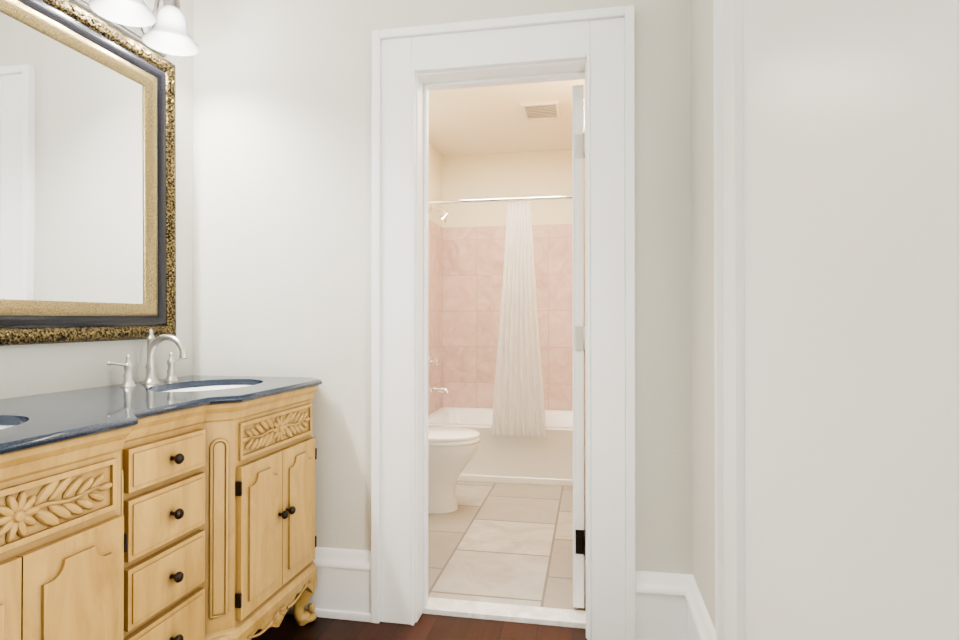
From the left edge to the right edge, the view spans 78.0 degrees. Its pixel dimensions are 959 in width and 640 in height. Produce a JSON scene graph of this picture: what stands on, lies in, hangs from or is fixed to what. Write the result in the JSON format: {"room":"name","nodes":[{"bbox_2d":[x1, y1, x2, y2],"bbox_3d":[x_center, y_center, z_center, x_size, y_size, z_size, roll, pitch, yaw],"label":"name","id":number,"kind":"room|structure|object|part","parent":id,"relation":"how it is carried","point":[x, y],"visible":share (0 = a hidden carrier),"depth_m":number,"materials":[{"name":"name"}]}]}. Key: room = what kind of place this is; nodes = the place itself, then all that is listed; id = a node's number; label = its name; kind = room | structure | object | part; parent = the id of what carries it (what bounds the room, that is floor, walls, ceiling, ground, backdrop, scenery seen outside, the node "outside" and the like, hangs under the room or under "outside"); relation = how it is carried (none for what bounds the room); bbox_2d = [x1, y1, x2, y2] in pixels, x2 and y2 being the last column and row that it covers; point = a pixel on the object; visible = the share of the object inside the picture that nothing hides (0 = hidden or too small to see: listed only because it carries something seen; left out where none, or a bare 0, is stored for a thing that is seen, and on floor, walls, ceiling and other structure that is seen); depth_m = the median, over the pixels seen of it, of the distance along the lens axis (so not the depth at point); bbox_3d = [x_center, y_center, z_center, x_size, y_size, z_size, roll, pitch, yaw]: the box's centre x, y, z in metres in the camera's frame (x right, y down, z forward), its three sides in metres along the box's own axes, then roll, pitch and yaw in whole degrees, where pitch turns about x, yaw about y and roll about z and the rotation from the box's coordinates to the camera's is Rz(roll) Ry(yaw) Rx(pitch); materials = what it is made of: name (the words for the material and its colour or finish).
{"room":"bathroom","nodes":[
{"label":"bathroom","id":0,"kind":"room"},
{"bbox_2d":[0,0,193,398],"bbox_3d":[-1.621,-0.498,0.201,0.120,3.200,4.750,0,0,11],"label":"wall","id":1,"kind":"structure","parent":0,"point":[31,369],"depth_m":2.11,"materials":[{"name":"white paint"}]},
{"bbox_2d":[0,0,175,345],"bbox_3d":[-1.270,-0.444,1.588,0.050,1.038,1.305,0,0,11],"label":"mirror","id":2,"kind":"object","parent":1,"relation":"attached to","point":[87,176],"visible":0.96,"depth_m":1.84,"materials":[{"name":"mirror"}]},
{"bbox_2d":[71,0,199,56],"bbox_3d":[-1.174,-1.087,1.653,0.216,0.237,1.080,0,0,11],"label":"sconce","id":3,"kind":"object","parent":1,"relation":"attached to","point":[162,31],"visible":1,"depth_m":2.02,"materials":[{"name":"white glass"}]},
{"bbox_2d":[251,613,586,639],"bbox_3d":[-0.630,1.149,-0.089,2.170,0.100,4.775,0,0,11],"label":"floor","id":4,"kind":"structure","parent":0,"point":[432,627],"depth_m":2.13,"materials":[{"name":"brown wood"}]},
{"bbox_2d":[0,381,321,639],"bbox_3d":[-0.993,0.678,1.538,0.608,0.885,1.540,0,0,11],"label":"bathroom vanity","id":5,"kind":"object","parent":4,"relation":"on","point":[171,506],"depth_m":1.49,"materials":[{"name":"brown wood"}]},
{"bbox_2d":[0,375,320,448],"bbox_3d":[-1.001,0.224,1.543,0.592,0.022,1.564,0,0,11],"label":"countertop","id":6,"kind":"structure","parent":5,"relation":"on","point":[72,411],"depth_m":1.52,"materials":[{"name":"grey stone"}]},
{"bbox_2d":[0,417,47,428],"bbox_3d":[-1.075,0.283,1.098,0.341,0.128,0.473,0,0,11],"label":"sink","id":7,"kind":"object","parent":6,"relation":"in","point":[3,420],"depth_m":1.31,"materials":[{"name":"white ceramic"}]},
{"bbox_2d":[108,329,187,384],"bbox_3d":[-1.069,0.124,2.015,0.167,0.187,0.352,0,0,11],"label":"faucet","id":8,"kind":"object","parent":6,"relation":"on","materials":[{"name":"silver metal"}]},
{"bbox_2d":[156,381,255,392],"bbox_3d":[-0.908,0.291,1.983,0.341,0.128,0.473,0,0,11],"label":"sink","id":9,"kind":"object","parent":6,"relation":"in","point":[189,386],"depth_m":2.13,"materials":[{"name":"white ceramic"}]},
{"bbox_2d":[429,143,441,226],"bbox_3d":[-0.617,-0.147,3.850,0.100,2.560,2.800,0,0,11],"label":"wall","id":10,"kind":"structure","parent":0,"point":[435,175],"depth_m":4.92,"materials":[{"name":"beige paint"}]},
{"bbox_2d":[428,219,442,414],"bbox_3d":[-0.412,0.170,4.632,0.012,1.940,0.958,0,0,11],"label":"wall tile","id":11,"kind":"structure","parent":10,"relation":"attached to","point":[435,335],"depth_m":4.87,"materials":[{"name":"pink tile"}]},
{"bbox_2d":[429,205,449,394],"bbox_3d":[-0.314,-0.162,4.713,0.153,1.511,0.160,0,0,11],"label":"fittings","id":12,"kind":"object","parent":11,"relation":"attached to","point":[433,362],"visible":1,"depth_m":4.70,"materials":[{"name":"silver metal"}]},
{"bbox_2d":[429,195,571,436],"bbox_3d":[0.233,-0.035,4.040,1.473,1.640,0.058,0,0,11],"label":"rail","id":13,"kind":"object","parent":11,"relation":"attached to","point":[518,406],"visible":0.98,"depth_m":4.03,"materials":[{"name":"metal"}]},
{"bbox_2d":[491,201,546,436],"bbox_3d":[0.268,-0.008,4.034,0.372,1.585,0.057,0,0,11],"label":"curtain","id":14,"kind":"object","parent":13,"relation":"hanging from","point":[518,404],"depth_m":4.03,"materials":[{"name":"fabric"}]},
{"bbox_2d":[192,0,692,574],"bbox_3d":[-0.199,-0.481,2.273,1.907,3.200,0.150,0,0,11],"label":"wall","id":15,"kind":"structure","parent":0,"point":[282,181],"depth_m":2.26,"materials":[{"name":"white paint"}]},
{"bbox_2d":[286,547,370,621],"bbox_3d":[-0.775,0.994,2.277,0.768,0.252,0.032,0,0,11],"label":"baseboard","id":16,"kind":"structure","parent":15,"relation":"attached to","point":[343,590],"depth_m":2.22,"materials":[{"name":"white wood"}]},
{"bbox_2d":[371,5,635,639],"bbox_3d":[0.082,0.020,2.199,0.949,2.198,0.188,0,0,11],"label":"door frame","id":17,"kind":"structure","parent":15,"relation":"attached to","point":[412,66],"depth_m":2.15,"materials":[{"name":"white wood"}]},
{"bbox_2d":[423,597,585,628],"bbox_3d":[0.093,1.119,2.248,0.613,0.040,0.096,0,0,11],"label":"door sill","id":18,"kind":"structure","parent":15,"relation":"attached to","point":[513,613],"depth_m":2.23,"materials":[{"name":"stone"}]},
{"bbox_2d":[572,85,585,607],"bbox_3d":[0.459,0.099,2.507,0.111,1.985,0.653,0,0,11],"label":"bathroom door","id":19,"kind":"structure","parent":15,"relation":"in","point":[578,253],"depth_m":2.25,"materials":[{"name":"white wood"}]},
{"bbox_3d":[0.378,0.089,2.218,0.040,1.594,0.055,0,0,11],"label":"bathroom door hinges","id":20,"kind":"part","parent":19,"relation":"part of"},
{"bbox_2d":[636,570,690,639],"bbox_3d":[0.628,0.991,2.012,0.190,0.252,0.032,0,0,11],"label":"baseboard","id":21,"kind":"structure","parent":15,"relation":"attached to","point":[661,607],"depth_m":2.01,"materials":[{"name":"white wood"}]},
{"bbox_2d":[428,480,585,610],"bbox_3d":[0.169,1.175,3.688,1.700,0.112,2.805,0,0,11],"label":"floor","id":22,"kind":"structure","parent":0,"point":[501,543],"depth_m":2.91,"materials":[{"name":"tile"}]},
{"bbox_2d":[428,427,480,513],"bbox_3d":[-0.299,0.729,3.529,0.621,0.778,0.450,0,0,11],"label":"toilet","id":23,"kind":"object","parent":22,"relation":"on","point":[452,451],"visible":0.46,"depth_m":3.42,"materials":[{"name":"white ceramic"}]},
{"bbox_2d":[428,407,572,485],"bbox_3d":[0.324,0.933,4.513,1.468,0.384,0.899,0,0,11],"label":"bathtub","id":24,"kind":"object","parent":22,"relation":"on","point":[534,459],"visible":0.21,"depth_m":4.09,"materials":[{"name":"white ceramic"}]},
{"bbox_2d":[442,149,571,227],"bbox_3d":[0.420,-0.137,5.029,1.700,2.560,0.100,0,0,11],"label":"wall","id":25,"kind":"structure","parent":0,"point":[519,174],"depth_m":5.03,"materials":[{"name":"ceramic tile"},{"name":"paint"}]},
{"bbox_2d":[443,224,572,409],"bbox_3d":[0.409,0.172,4.971,1.500,1.940,0.012,0,0,11],"label":"wall tile","id":26,"kind":"structure","parent":25,"relation":"attached to","point":[473,262],"depth_m":5.03,"materials":[{"name":"pink tile"}]},
{"bbox_2d":[429,79,584,155],"bbox_3d":[0.168,-1.478,3.709,1.700,0.100,2.810,0,0,11],"label":"ceiling","id":27,"kind":"structure","parent":0,"point":[478,120],"depth_m":4.25,"materials":[{"name":"white paint"}]},
{"bbox_2d":[520,100,560,120],"bbox_3d":[0.419,-1.414,4.012,0.250,0.021,0.300,0,0,11],"label":"ceiling vent","id":28,"kind":"object","parent":27,"relation":"in","point":[540,110],"visible":1,"depth_m":3.99,"materials":[{"name":"beige plastic"}]},
{"bbox_2d":[691,0,714,627],"bbox_3d":[0.730,-0.485,1.732,0.120,3.200,0.870,0,0,11],"label":"wall","id":29,"kind":"structure","parent":0,"point":[703,380],"depth_m":1.81,"materials":[{"name":"white paint"}]},
{"bbox_2d":[685,575,714,639],"bbox_3d":[0.657,0.989,1.738,0.032,0.252,0.560,0,0,11],"label":"baseboard","id":30,"kind":"structure","parent":29,"relation":"attached to","point":[700,626],"depth_m":1.83,"materials":[{"name":"white wood"}]},
{"bbox_3d":[0.580,-1.537,0.942,0.120,1.110,0.755,0,0,11],"label":"wall","id":31,"kind":"structure","parent":0,"visible":0},
{"bbox_2d":[713,0,958,639],"bbox_3d":[0.562,-0.017,0.933,0.156,2.250,1.075,0,0,11],"label":"door frame","id":32,"kind":"structure","parent":31,"relation":"attached to","point":[834,452],"depth_m":0.82,"materials":[{"name":"white wood"}]}
]}

